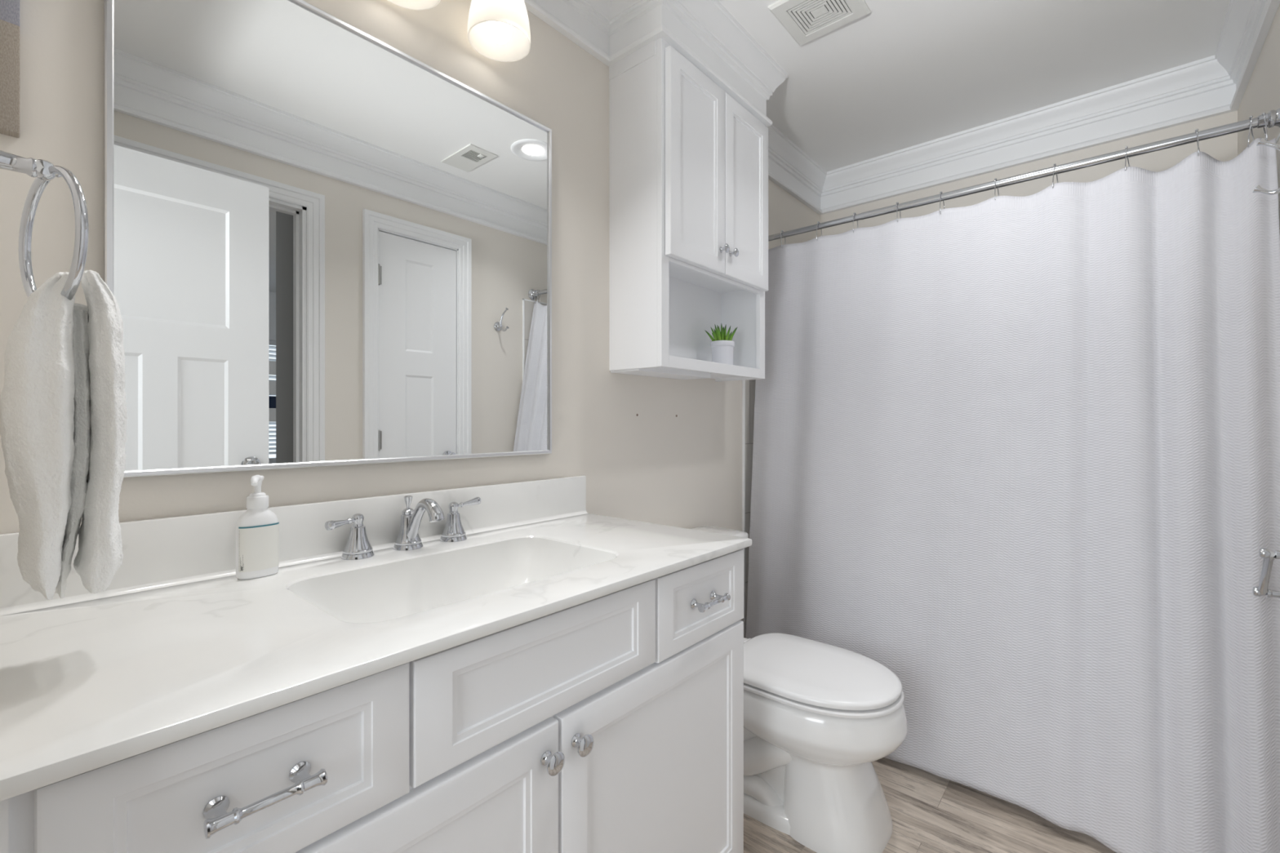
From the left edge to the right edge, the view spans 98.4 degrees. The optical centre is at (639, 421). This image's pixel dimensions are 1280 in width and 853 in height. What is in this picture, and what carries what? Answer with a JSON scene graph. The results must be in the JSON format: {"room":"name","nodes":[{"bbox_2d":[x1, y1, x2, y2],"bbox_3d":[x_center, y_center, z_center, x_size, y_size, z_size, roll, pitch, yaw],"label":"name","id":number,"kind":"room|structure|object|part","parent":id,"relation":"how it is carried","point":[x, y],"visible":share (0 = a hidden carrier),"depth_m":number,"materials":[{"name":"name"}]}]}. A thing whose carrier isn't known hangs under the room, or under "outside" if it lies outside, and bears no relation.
{"room":"bathroom","nodes":[
{"label":"bathroom","id":0,"kind":"room"},
{"bbox_2d":[0,270,127,599],"bbox_3d":[-0.646,0.013,0.622,0.135,0.374,0.102,0,0,41],"label":"hand towel","id":1,"kind":"object","parent":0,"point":[63,408],"visible":0.99,"depth_m":0.60,"materials":[{"name":"white fabric"}]},
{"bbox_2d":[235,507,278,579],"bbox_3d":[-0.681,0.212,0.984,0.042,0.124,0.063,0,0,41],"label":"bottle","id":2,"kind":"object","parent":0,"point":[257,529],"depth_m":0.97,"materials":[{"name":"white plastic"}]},
{"bbox_2d":[0,0,820,621],"bbox_3d":[-0.024,-0.102,1.928,0.110,2.444,3.183,0,0,41],"label":"wall","id":3,"kind":"structure","parent":0,"point":[656,466],"depth_m":1.51,"materials":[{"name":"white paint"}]},
{"bbox_2d":[0,0,19,137],"bbox_3d":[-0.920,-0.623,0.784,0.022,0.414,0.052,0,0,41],"label":"canvas art","id":4,"kind":"object","parent":3,"relation":"attached to","point":[9,9],"visible":1,"depth_m":0.79},
{"bbox_2d":[0,475,587,616],"bbox_3d":[-0.550,0.219,1.210,0.028,0.114,1.187,0,0,41],"label":"backsplash","id":5,"kind":"structure","parent":3,"relation":"attached to","point":[170,551],"depth_m":1.06,"materials":[{"name":"stone"}]},
{"bbox_2d":[103,0,551,477],"bbox_3d":[-0.550,-0.367,1.216,0.020,0.912,0.907,0,0,41],"label":"vanity mirror","id":6,"kind":"object","parent":3,"relation":"attached to","point":[324,245],"visible":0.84,"depth_m":1.09,"materials":[{"name":"silver glass"}]},
{"bbox_2d":[386,0,440,10],"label":"vanity light","id":7,"kind":"object","parent":3,"relation":"attached to","point":[418,5],"depth_m":1.23,"materials":[{"name":"white glass"}]},
{"bbox_3d":[-0.493,-0.993,1.161,0.149,0.147,0.149,0,0,41],"label":"lamp shade","id":8,"kind":"part","parent":7,"relation":"part of","materials":[{"name":"white glass"}]},
{"bbox_2d":[467,0,530,62],"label":"vanity light","id":9,"kind":"object","parent":3,"relation":"attached to","point":[498,30],"depth_m":1.32,"materials":[{"name":"white glass"}]},
{"bbox_3d":[-0.340,-0.993,1.338,0.149,0.147,0.149,0,0,41],"label":"lamp shade","id":10,"kind":"part","parent":9,"relation":"part of","materials":[{"name":"white glass"}]},
{"bbox_3d":[-0.340,-0.987,1.338,0.061,0.132,0.061,0,0,41],"label":"bulb","id":11,"kind":"part","parent":9,"relation":"part of","materials":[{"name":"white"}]},
{"bbox_2d":[608,0,787,381],"bbox_3d":[0.212,-0.741,1.909,0.274,1.167,0.758,0,0,41],"label":"upper cabinet","id":12,"kind":"object","parent":3,"relation":"attached to","point":[690,88],"visible":1,"depth_m":1.74,"materials":[{"name":"white paint"}]},
{"bbox_3d":[0.179,-0.797,1.736,0.021,0.610,0.300,0,0,41],"label":"door","id":13,"kind":"part","parent":12,"relation":"part of","materials":[{"name":"white paint"}]},
{"bbox_3d":[0.212,-1.226,1.909,0.274,0.196,0.758,0,0,41],"label":"crown moulding","id":14,"kind":"part","parent":12,"relation":"part of","materials":[{"name":"white paint"}]},
{"bbox_2d":[704,324,737,364],"bbox_3d":[0.300,-0.276,2.026,0.108,0.166,0.122,0,0,-15],"label":"potted succulent","id":15,"kind":"object","parent":12,"relation":"on","point":[722,345],"visible":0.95,"depth_m":2.00,"materials":[{"name":"green plant"}]},
{"bbox_3d":[0.278,-0.568,1.812,0.028,0.029,0.029,0,0,41],"label":"knob","id":16,"kind":"part","parent":12,"relation":"part of","materials":[{"name":"silver metal"}]},
{"bbox_3d":[0.316,-0.568,1.857,0.028,0.029,0.029,0,0,41],"label":"knob","id":17,"kind":"part","parent":12,"relation":"part of","materials":[{"name":"silver metal"}]},
{"bbox_3d":[0.377,-0.797,1.966,0.021,0.610,0.302,0,0,41],"label":"door","id":18,"kind":"part","parent":12,"relation":"part of","materials":[{"name":"white paint"}]},
{"bbox_2d":[742,380,745,638],"bbox_3d":[0.716,0.183,2.696,0.012,1.873,0.834,0,0,41],"label":"trim","id":19,"kind":"structure","parent":3,"relation":"attached to","point":[743,381],"depth_m":2.38,"materials":[{"name":"white paint"}]},
{"bbox_2d":[745,379,755,638],"bbox_3d":[0.718,0.188,2.700,0.010,1.864,0.825,0,0,41],"label":"trim","id":20,"kind":"structure","parent":3,"relation":"attached to","point":[749,384],"depth_m":2.40,"materials":[{"name":"grey tile"}]},
{"bbox_2d":[524,0,1279,214],"bbox_3d":[0.608,-1.226,1.385,1.557,0.196,2.963,0,0,41],"label":"trim","id":21,"kind":"structure","parent":3,"relation":"attached to","point":[1215,85],"depth_m":2.26,"materials":[{"name":"white paint"}]},
{"bbox_2d":[768,107,1279,241],"bbox_3d":[1.081,-0.792,1.935,1.557,0.066,0.066,0,0,41],"label":"shower curtain rod","id":22,"kind":"object","parent":3,"relation":"attached to","point":[1273,117],"visible":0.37,"depth_m":1.72,"materials":[{"name":"silver metal"}]},
{"bbox_2d":[816,221,822,239],"bbox_3d":[0.726,-0.771,2.240,0.036,0.083,0.010,0,0,-39],"label":"curtain hook","id":23,"kind":"object","parent":22,"relation":"hanging from","point":[818,221],"visible":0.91,"depth_m":2.23,"materials":[{"name":"silver metal"}]},
{"bbox_2d":[853,212,857,232],"bbox_3d":[0.837,-0.771,2.145,0.011,0.083,0.036,0,0,41],"label":"curtain hook","id":24,"kind":"object","parent":22,"relation":"hanging from","point":[854,212],"visible":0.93,"depth_m":2.14,"materials":[{"name":"silver metal"}]},
{"bbox_2d":[896,202,901,222],"bbox_3d":[0.955,-0.771,2.043,0.011,0.083,0.036,0,0,41],"label":"curtain hook","id":25,"kind":"object","parent":22,"relation":"hanging from","point":[896,202],"visible":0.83,"depth_m":2.03,"materials":[{"name":"silver metal"}]},
{"bbox_2d":[939,191,944,214],"bbox_3d":[1.065,-0.771,1.948,0.011,0.083,0.036,0,0,41],"label":"curtain hook","id":26,"kind":"object","parent":22,"relation":"hanging from","point":[940,193],"visible":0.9,"depth_m":1.94,"materials":[{"name":"silver metal"}]},
{"bbox_2d":[994,177,999,199],"bbox_3d":[1.189,-0.771,1.842,0.011,0.083,0.036,0,0,41],"label":"curtain hook","id":27,"kind":"object","parent":22,"relation":"hanging from","point":[995,179],"visible":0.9,"depth_m":1.83,"materials":[{"name":"silver metal"}]},
{"bbox_2d":[1052,163,1057,188],"bbox_3d":[1.307,-0.771,1.740,0.036,0.083,0.010,0,0,-39],"label":"curtain hook","id":28,"kind":"object","parent":22,"relation":"hanging from","point":[1055,164],"visible":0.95,"depth_m":1.73,"materials":[{"name":"silver metal"}]},
{"bbox_2d":[1124,146,1129,170],"bbox_3d":[1.435,-0.771,1.630,0.036,0.083,0.010,0,0,-39],"label":"curtain hook","id":29,"kind":"object","parent":22,"relation":"hanging from","point":[1126,147],"visible":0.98,"depth_m":1.62,"materials":[{"name":"silver metal"}]},
{"bbox_2d":[1195,128,1199,155],"bbox_3d":[1.548,-0.771,1.534,0.011,0.083,0.036,0,0,41],"label":"curtain hook","id":30,"kind":"object","parent":22,"relation":"hanging from","point":[1196,130],"visible":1,"depth_m":1.52,"materials":[{"name":"silver metal"}]},
{"bbox_2d":[1247,115,1253,146],"bbox_3d":[1.623,-0.771,1.469,0.036,0.083,0.011,0,0,-39],"label":"curtain hook","id":31,"kind":"object","parent":22,"relation":"hanging from","point":[1251,117],"visible":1,"depth_m":1.46,"materials":[{"name":"silver metal"}]},
{"bbox_2d":[1261,112,1267,141],"bbox_3d":[1.642,-0.771,1.453,0.011,0.083,0.036,0,0,41],"label":"curtain hook","id":32,"kind":"object","parent":22,"relation":"hanging from","point":[1263,113],"visible":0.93,"depth_m":1.44,"materials":[{"name":"silver metal"}]},
{"bbox_2d":[710,340,734,364],"bbox_3d":[0.303,-0.243,2.028,0.087,0.100,0.087,0,0,41],"label":"pot","id":33,"kind":"object","parent":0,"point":[722,350],"depth_m":1.99,"materials":[{"name":"white ceramic"}]},
{"bbox_2d":[743,757,1115,852],"bbox_3d":[1.366,1.150,-0.482,5.500,0.060,5.050,0,0,41],"label":"floor","id":34,"kind":"structure","parent":0,"point":[931,813],"depth_m":1.53,"materials":[{"name":"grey wood"}]},
{"bbox_2d":[0,548,743,852],"bbox_3d":[-0.338,0.706,1.027,0.586,0.828,1.184,0,0,41],"label":"vanity cabinet","id":35,"kind":"object","parent":34,"relation":"on","point":[613,722],"visible":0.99,"depth_m":0.77,"materials":[{"name":"white paint"}]},
{"bbox_3d":[-0.395,0.379,0.573,0.020,0.164,0.314,0,0,41],"label":"drawer","id":36,"kind":"part","parent":35,"relation":"part of","materials":[{"name":"white paint"}]},
{"bbox_3d":[-0.378,0.379,0.559,0.037,0.021,0.104,0,0,41],"label":"pull handle","id":37,"kind":"part","parent":35,"relation":"part of","materials":[{"name":"silver metal"}]},
{"bbox_2d":[0,475,751,801],"bbox_3d":[-0.342,0.290,1.034,0.573,0.258,1.192,0,0,41],"label":"countertop","id":38,"kind":"structure","parent":35,"relation":"on","point":[177,646],"depth_m":0.82,"materials":[{"name":"stone"}]},
{"bbox_2d":[235,475,279,579],"bbox_3d":[-0.681,0.184,0.984,0.050,0.180,0.063,0,0,12],"label":"soap dispenser","id":39,"kind":"object","parent":38,"relation":"on","point":[257,530],"visible":1,"depth_m":0.97,"materials":[{"name":"white plastic"}]},
{"bbox_2d":[240,555,243,571],"bbox_3d":[-0.688,0.223,0.954,0.007,0.071,0.001,0,0,-1],"label":"print","id":40,"kind":"object","parent":39,"relation":"attached to","point":[241,556],"depth_m":0.95,"materials":[{"name":"black"}]},
{"bbox_2d":[324,495,480,559],"bbox_3d":[-0.463,0.217,1.172,0.167,0.115,0.355,0,0,41],"label":"faucet","id":41,"kind":"object","parent":38,"relation":"on","point":[357,547],"visible":1,"depth_m":1.17,"materials":[{"name":"silver metal"}]},
{"bbox_3d":[-0.585,0.199,1.096,0.022,0.025,0.083,0,0,21],"label":"lever","id":42,"kind":"part","parent":41,"relation":"part of","materials":[{"name":"silver metal"}]},
{"bbox_3d":[-0.574,0.241,1.124,0.061,0.066,0.061,0,0,41],"label":"handle","id":43,"kind":"part","parent":41,"relation":"part of","materials":[{"name":"silver metal"}]},
{"bbox_3d":[-0.505,0.231,1.204,0.061,0.086,0.061,0,0,41],"label":"spout","id":44,"kind":"part","parent":41,"relation":"part of","materials":[{"name":"silver metal"}]},
{"bbox_3d":[-0.505,0.175,1.204,0.018,0.030,0.018,0,0,41],"label":"lift rod","id":45,"kind":"part","parent":41,"relation":"part of","materials":[{"name":"silver metal"}]},
{"bbox_3d":[-0.456,0.213,1.162,0.143,0.107,0.030,0,0,41],"label":"spout","id":46,"kind":"part","parent":41,"relation":"part of","materials":[{"name":"silver metal"}]},
{"bbox_3d":[-0.434,0.241,1.287,0.061,0.066,0.061,0,0,41],"label":"handle","id":47,"kind":"part","parent":41,"relation":"part of","materials":[{"name":"silver metal"}]},
{"bbox_3d":[-0.415,0.197,1.310,0.024,0.029,0.083,0,0,41],"label":"lever","id":48,"kind":"part","parent":41,"relation":"part of","materials":[{"name":"silver metal"}]},
{"bbox_2d":[288,537,616,623],"bbox_3d":[-0.321,0.348,1.042,0.318,0.141,0.536,0,0,41],"label":"basin","id":49,"kind":"object","parent":38,"relation":"in","point":[390,590],"depth_m":1.14,"materials":[{"name":"ceramic"}]},
{"bbox_3d":[-0.316,0.748,0.665,0.020,0.554,0.556,0,0,41],"label":"door","id":50,"kind":"part","parent":35,"relation":"part of","materials":[{"name":"white paint"}]},
{"bbox_3d":[-0.133,0.516,0.839,0.030,0.033,0.033,0,0,41],"label":"knob","id":51,"kind":"part","parent":35,"relation":"part of","materials":[{"name":"silver metal"}]},
{"bbox_3d":[-0.093,0.516,0.886,0.030,0.033,0.033,0,0,41],"label":"knob","id":52,"kind":"part","parent":35,"relation":"part of","materials":[{"name":"silver metal"}]},
{"bbox_3d":[0.054,0.748,1.095,0.020,0.554,0.564,0,0,41],"label":"door","id":53,"kind":"part","parent":35,"relation":"part of","materials":[{"name":"white paint"}]},
{"bbox_3d":[0.134,0.382,1.188,0.020,0.164,0.323,0,0,41],"label":"drawer","id":54,"kind":"part","parent":35,"relation":"part of","materials":[{"name":"white paint"}]},
{"bbox_3d":[0.150,0.382,1.174,0.037,0.021,0.104,0,0,41],"label":"pull handle","id":55,"kind":"part","parent":35,"relation":"part of","materials":[{"name":"silver metal"}]},
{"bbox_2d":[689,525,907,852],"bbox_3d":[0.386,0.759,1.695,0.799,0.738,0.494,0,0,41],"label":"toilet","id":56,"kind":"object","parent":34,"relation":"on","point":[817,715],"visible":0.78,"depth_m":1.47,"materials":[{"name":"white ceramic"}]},
{"bbox_3d":[0.163,0.410,1.887,0.212,0.040,0.494,0,0,41],"label":"tank lid","id":57,"kind":"part","parent":56,"relation":"part of","materials":[{"name":"white ceramic"}]},
{"bbox_3d":[0.497,0.714,1.599,0.478,0.022,0.378,0,0,41],"label":"lid","id":58,"kind":"part","parent":56,"relation":"part of","materials":[{"name":"white plastic"}]},
{"bbox_3d":[0.502,0.738,1.595,0.474,0.014,0.380,0,0,41],"label":"seat","id":59,"kind":"part","parent":56,"relation":"part of","materials":[{"name":"white plastic"}]},
{"bbox_2d":[717,0,1230,171],"bbox_3d":[0.608,-1.374,1.385,1.777,0.100,3.183,0,0,41],"label":"ceiling","id":60,"kind":"structure","parent":0,"point":[901,74],"depth_m":2.01,"materials":[{"name":"white paint"}]},
{"bbox_2d":[768,0,871,45],"bbox_3d":[0.575,-1.317,1.769,0.242,0.014,0.232,0,0,41],"label":"ceiling vent","id":61,"kind":"object","parent":60,"relation":"in","point":[805,20],"visible":1,"depth_m":1.78,"materials":[{"name":"white plastic"}]},
{"bbox_2d":[746,137,1279,852],"bbox_3d":[0.994,0.174,1.813,1.494,1.844,0.394,0,0,41],"label":"shower curtain","id":62,"kind":"object","parent":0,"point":[1016,459],"visible":0.94,"depth_m":1.61,"materials":[{"name":"white fabric"}]},
{"bbox_2d":[820,110,1237,235],"bbox_3d":[1.651,-0.102,2.514,1.667,2.444,0.110,0,0,41],"label":"wall","id":63,"kind":"structure","parent":0,"point":[1223,148],"depth_m":2.32,"materials":[{"name":"white paint"}]},
{"bbox_2d":[1237,4,1279,155],"bbox_3d":[1.204,-0.102,0.800,0.110,2.444,3.073,0,0,41],"label":"wall","id":64,"kind":"structure","parent":0,"point":[1261,95],"depth_m":1.65,"materials":[{"name":"white paint"}]},
{"bbox_2d":[1252,547,1279,597],"bbox_3d":[1.401,0.334,1.191,0.102,0.147,0.134,0,0,41],"label":"toilet paper holder","id":65,"kind":"object","parent":64,"relation":"attached to","point":[1268,557],"visible":1,"depth_m":1.21,"materials":[{"name":"silver metal"}]},
{"bbox_3d":[1.431,0.385,1.225,0.100,0.044,0.044,0,0,41],"label":"post","id":66,"kind":"part","parent":65,"relation":"part of","materials":[{"name":"silver metal"}]},
{"bbox_3d":[1.372,0.282,1.157,0.102,0.044,0.044,0,0,41],"label":"post","id":67,"kind":"part","parent":65,"relation":"part of","materials":[{"name":"silver metal"}]},
{"bbox_2d":[1252,137,1279,195],"bbox_3d":[1.471,-0.593,1.265,0.092,0.137,0.054,0,0,41],"label":"robe hook","id":68,"kind":"object","parent":64,"relation":"attached to","point":[1262,142],"visible":1,"depth_m":1.28,"materials":[{"name":"silver metal"}]},
{"bbox_2d":[1275,137,1279,228],"bbox_3d":[1.891,0.188,1.691,0.010,1.864,0.825,0,0,41],"label":"trim","id":69,"kind":"structure","parent":64,"relation":"attached to","point":[1277,152],"depth_m":1.45,"materials":[{"name":"grey tile"}]},
{"bbox_3d":[-0.393,-0.102,0.220,1.557,2.444,0.110,0,0,41],"label":"wall","id":70,"kind":"structure","parent":0,"visible":0},
{"bbox_2d":[0,150,88,300],"bbox_3d":[-0.677,-0.216,0.589,0.164,0.187,0.087,0,0,29],"label":"towel ring","id":71,"kind":"object","parent":70,"relation":"attached to","point":[44,171],"visible":0.92,"depth_m":0.60,"materials":[{"name":"silver metal"}]},
{"bbox_3d":[-0.682,-0.282,0.595,0.054,0.054,0.084,0,0,41],"label":"post","id":72,"kind":"part","parent":71,"relation":"part of","materials":[{"name":"silver metal"}]}
]}

